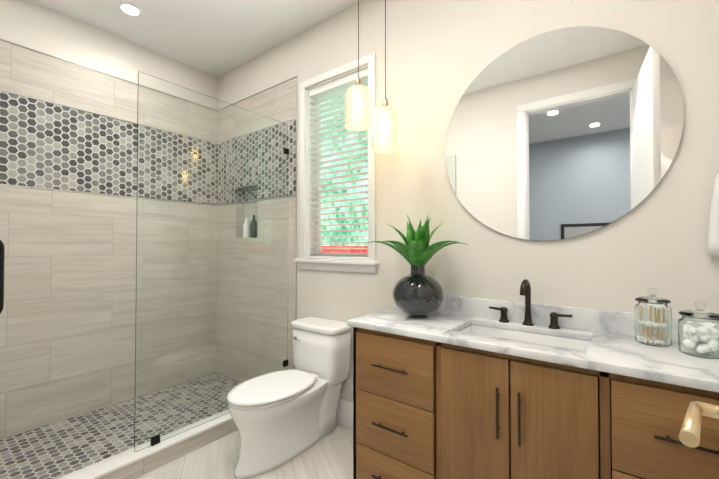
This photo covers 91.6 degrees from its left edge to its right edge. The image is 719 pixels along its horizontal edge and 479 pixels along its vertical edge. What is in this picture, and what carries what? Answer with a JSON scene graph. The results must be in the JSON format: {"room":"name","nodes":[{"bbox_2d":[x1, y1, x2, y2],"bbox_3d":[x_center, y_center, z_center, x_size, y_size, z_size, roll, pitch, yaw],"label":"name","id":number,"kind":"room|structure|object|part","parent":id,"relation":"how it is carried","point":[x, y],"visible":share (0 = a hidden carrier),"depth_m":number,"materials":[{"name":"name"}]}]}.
{"room":"bathroom","nodes":[
{"label":"bathroom","id":0,"kind":"room"},
{"bbox_2d":[0,0,217,438],"bbox_3d":[-2.115,-0.149,2.859,0.120,3.110,2.260,-1,-1,37],"label":"wall","id":1,"kind":"structure","parent":0,"point":[67,330],"depth_m":2.64,"materials":[{"name":"beige tile"}]},
{"bbox_2d":[0,39,137,197],"bbox_3d":[-2.073,-0.863,2.820,0.005,0.989,1.989,-1,-1,37],"label":"tile trim","id":2,"kind":"structure","parent":1,"relation":"attached to","point":[136,123],"depth_m":2.63,"materials":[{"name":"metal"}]},
{"bbox_2d":[0,398,352,478],"bbox_3d":[-0.557,1.356,1.548,3.920,0.060,2.110,-1,-1,37],"label":"floor","id":3,"kind":"structure","parent":0,"point":[56,450],"depth_m":2.19,"materials":[{"name":"beige tile"}]},
{"bbox_2d":[98,419,237,478],"bbox_3d":[-1.203,1.287,2.120,0.120,0.095,1.989,-1,-1,37],"label":"curb","id":4,"kind":"object","parent":3,"relation":"on","point":[141,467],"visible":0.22,"depth_m":2.11,"materials":[{"name":"tile"}]},
{"bbox_2d":[57,413,231,478],"bbox_3d":[-1.203,1.231,2.121,0.140,0.018,1.989,-1,-1,37],"label":"sill","id":5,"kind":"structure","parent":4,"relation":"on","point":[104,467],"depth_m":1.98,"materials":[{"name":"white stone"}]},
{"bbox_2d":[134,71,288,451],"bbox_3d":[-0.945,0.123,2.474,0.022,2.206,1.138,-1,-1,37],"label":"glass","id":6,"kind":"object","parent":5,"relation":"on","point":[211,326],"visible":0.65,"depth_m":2.33,"materials":[{"name":"clear glass"}]},
{"bbox_2d":[227,317,351,478],"bbox_3d":[-0.462,0.962,2.271,0.456,0.750,0.833,-1,-1,37],"label":"toilet","id":7,"kind":"object","parent":3,"relation":"on","point":[280,417],"visible":0.98,"depth_m":2.20,"materials":[{"name":"white ceramic"}]},
{"bbox_2d":[347,323,718,478],"bbox_3d":[0.704,0.888,1.576,1.624,0.877,0.539,-1,-1,37],"label":"bathroom vanity","id":8,"kind":"object","parent":3,"relation":"on","point":[454,387],"depth_m":1.37,"materials":[{"name":"brown wood"}]},
{"bbox_3d":[0.592,0.759,1.371,0.573,0.572,0.018,-1,-1,37],"label":"door","id":9,"kind":"part","parent":8,"relation":"part of","materials":[{"name":"brown wood"}]},
{"bbox_2d":[347,307,718,386],"bbox_3d":[0.724,0.434,1.577,1.585,0.030,0.526,-1,-1,37],"label":"countertop","id":10,"kind":"structure","parent":8,"relation":"on","point":[604,349],"depth_m":1.37,"materials":[{"name":"white stone"}]},
{"bbox_2d":[365,215,466,317],"bbox_3d":[0.310,0.137,1.927,0.591,0.573,0.487,-1,-1,37],"label":"vase","id":11,"kind":"object","parent":10,"relation":"on","point":[418,292],"visible":1,"depth_m":1.85,"materials":[{"name":"black"}]},
{"bbox_2d":[455,323,586,350],"bbox_3d":[0.725,0.522,1.590,0.564,0.169,0.319,-1,-1,37],"label":"sink","id":12,"kind":"object","parent":10,"relation":"in","point":[580,341],"depth_m":1.70,"materials":[{"name":"white ceramic"}]},
{"bbox_2d":[487,279,574,330],"bbox_3d":[0.813,0.306,1.708,0.380,0.230,0.146,-1,-1,37],"label":"faucet","id":13,"kind":"object","parent":10,"relation":"on","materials":[{"name":"brown metal"}]},
{"bbox_2d":[634,288,671,346],"bbox_3d":[1.183,0.304,1.409,0.116,0.222,0.116,-1,-1,37],"label":"jar","id":14,"kind":"object","parent":10,"relation":"on","point":[653,317],"visible":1,"depth_m":1.37,"materials":[{"name":"clear glass"}]},
{"bbox_2d":[678,301,718,358],"bbox_3d":[1.237,0.317,1.266,0.124,0.192,0.124,-1,-1,37],"label":"jar","id":15,"kind":"object","parent":10,"relation":"on","point":[698,331],"visible":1,"depth_m":1.23,"materials":[{"name":"clear glass"}]},
{"bbox_2d":[31,0,360,76],"bbox_3d":[-0.559,-1.772,1.692,4.040,0.100,2.260,-1,-1,37],"label":"ceiling","id":16,"kind":"structure","parent":0,"point":[217,38],"depth_m":2.75,"materials":[{"name":"white paint"}]},
{"bbox_2d":[117,2,142,16],"bbox_3d":[-1.698,-1.705,2.588,0.160,0.006,0.160,-1,-1,37],"label":"recessed light","id":17,"kind":"object","parent":16,"relation":"in","point":[132,10],"visible":1,"depth_m":2.58,"materials":[{"name":"white plastic"}]},
{"bbox_2d":[345,0,371,130],"bbox_3d":[-0.006,-1.200,2.116,0.168,1.030,0.168,-1,-1,37],"label":"pendant light","id":18,"kind":"object","parent":16,"relation":"hanging from","point":[358,105],"visible":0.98,"depth_m":2.05,"materials":[{"name":"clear glass"}]},
{"bbox_3d":[-0.006,-0.808,2.110,0.168,0.245,0.168,-1,-1,37],"label":"lamp shade","id":19,"kind":"part","parent":18,"relation":"part of","materials":[{"name":"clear glass"}]},
{"bbox_3d":[-0.006,-1.345,2.119,0.120,0.740,0.120,-1,-1,37],"label":"cord","id":20,"kind":"part","parent":18,"relation":"part of","materials":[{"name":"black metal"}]},
{"bbox_2d":[371,0,399,153],"bbox_3d":[0.148,-1.114,1.996,0.168,1.204,0.168,-1,-1,37],"label":"pendant light","id":21,"kind":"object","parent":16,"relation":"hanging from","point":[385,128],"visible":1,"depth_m":1.93,"materials":[{"name":"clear glass"}]},
{"bbox_3d":[0.148,-0.635,1.989,0.168,0.245,0.168,-1,-1,37],"label":"lamp shade","id":22,"kind":"part","parent":21,"relation":"part of","materials":[{"name":"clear glass"}]},
{"bbox_3d":[0.148,-1.259,1.999,0.120,0.914,0.120,-1,-1,37],"label":"cord","id":23,"kind":"part","parent":21,"relation":"part of","materials":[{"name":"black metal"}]},
{"bbox_2d":[218,0,718,401],"bbox_3d":[0.130,-0.155,2.468,3.920,3.110,0.150,-1,-1,37],"label":"wall","id":24,"kind":"structure","parent":0,"point":[441,55],"depth_m":1.99,"materials":[{"name":"beige paint"}]},
{"bbox_2d":[232,76,296,318],"bbox_3d":[-0.992,0.001,3.228,1.200,2.702,0.004,-1,-1,37],"label":"tile trim","id":25,"kind":"structure","parent":24,"relation":"attached to","point":[295,76],"depth_m":2.87,"materials":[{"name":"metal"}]},
{"bbox_2d":[294,53,379,272],"bbox_3d":[-0.149,-0.527,2.659,0.800,1.510,0.194,-1,-1,37],"label":"window","id":26,"kind":"structure","parent":24,"relation":"in","point":[305,211],"depth_m":2.76,"materials":[{"name":"white wood"}]},
{"bbox_2d":[309,68,367,259],"bbox_3d":[-0.154,-0.537,2.654,0.598,1.355,0.060,-1,-1,37],"label":"window blind","id":27,"kind":"object","parent":26,"relation":"attached to","point":[340,84],"visible":0.69,"depth_m":2.67,"materials":[{"name":"white plastic"}]},
{"bbox_3d":[-0.114,-0.535,2.705,0.606,1.358,0.030,-1,-1,37],"label":"window sash","id":28,"kind":"part","parent":26,"relation":"part of","materials":[{"name":"white"}]},
{"bbox_2d":[337,398,352,429],"bbox_3d":[-0.138,1.246,2.548,0.960,0.190,0.015,-1,-1,37],"label":"baseboard","id":29,"kind":"structure","parent":24,"relation":"attached to","point":[345,413],"depth_m":2.50,"materials":[{"name":"white"}]},
{"bbox_2d":[436,295,681,338],"bbox_3d":[0.878,0.373,1.779,1.585,0.102,0.020,-1,-1,37],"label":"backsplash","id":30,"kind":"structure","parent":24,"relation":"attached to","point":[587,319],"depth_m":1.67,"materials":[{"name":"white stone"}]},
{"bbox_2d":[445,26,683,240],"bbox_3d":[0.923,-0.521,1.758,1.044,1.044,0.006,-1,-1,37],"label":"mirror","id":31,"kind":"object","parent":24,"relation":"attached to","point":[563,133],"visible":1,"depth_m":1.70,"materials":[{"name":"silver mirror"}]},
{"bbox_2d":[707,172,718,256],"bbox_3d":[1.435,-0.153,1.327,0.168,0.431,0.072,-1,-1,37],"label":"hanging towel","id":32,"kind":"object","parent":24,"relation":"hanging from","point":[713,242],"visible":0.9,"depth_m":1.35,"materials":[{"name":"white fabric"}]},
{"bbox_3d":[-1.162,-0.180,0.782,3.920,3.110,0.120,-1,-1,37],"label":"wall","id":33,"kind":"structure","parent":0,"visible":0},
{"bbox_2d":[0,240,4,313],"bbox_3d":[-1.454,0.099,1.232,0.761,2.195,0.214,-1,-1,37],"label":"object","id":34,"kind":"structure","parent":33,"relation":"attached to","point":[2,252],"depth_m":1.13,"materials":[{"name":"black metal"}]},
{"label":"outside","id":35,"kind":"structure","parent":0,"visible":0},
{"bbox_2d":[321,95,367,252],"bbox_3d":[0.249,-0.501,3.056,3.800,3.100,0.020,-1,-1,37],"label":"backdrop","id":36,"kind":"structure","parent":35,"point":[347,239],"depth_m":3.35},
{"bbox_3d":[-0.368,-0.082,0.172,1.030,2.775,0.154,-1,-1,37],"label":"door frame","id":37,"kind":"structure","parent":0,"visible":0},
{"bbox_3d":[0.330,-0.039,0.248,0.144,2.668,0.858,-1,-1,37],"label":"door leaf","id":38,"kind":"structure","parent":37,"relation":"attached to","visible":0},
{"bbox_2d":[678,401,718,447],"bbox_3d":[0.539,0.266,0.511,0.124,0.062,0.181,-1,-1,37],"label":"door handle","id":39,"kind":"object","parent":38,"relation":"attached to","point":[689,433],"depth_m":0.50,"materials":[{"name":"gold metal"}]}
]}

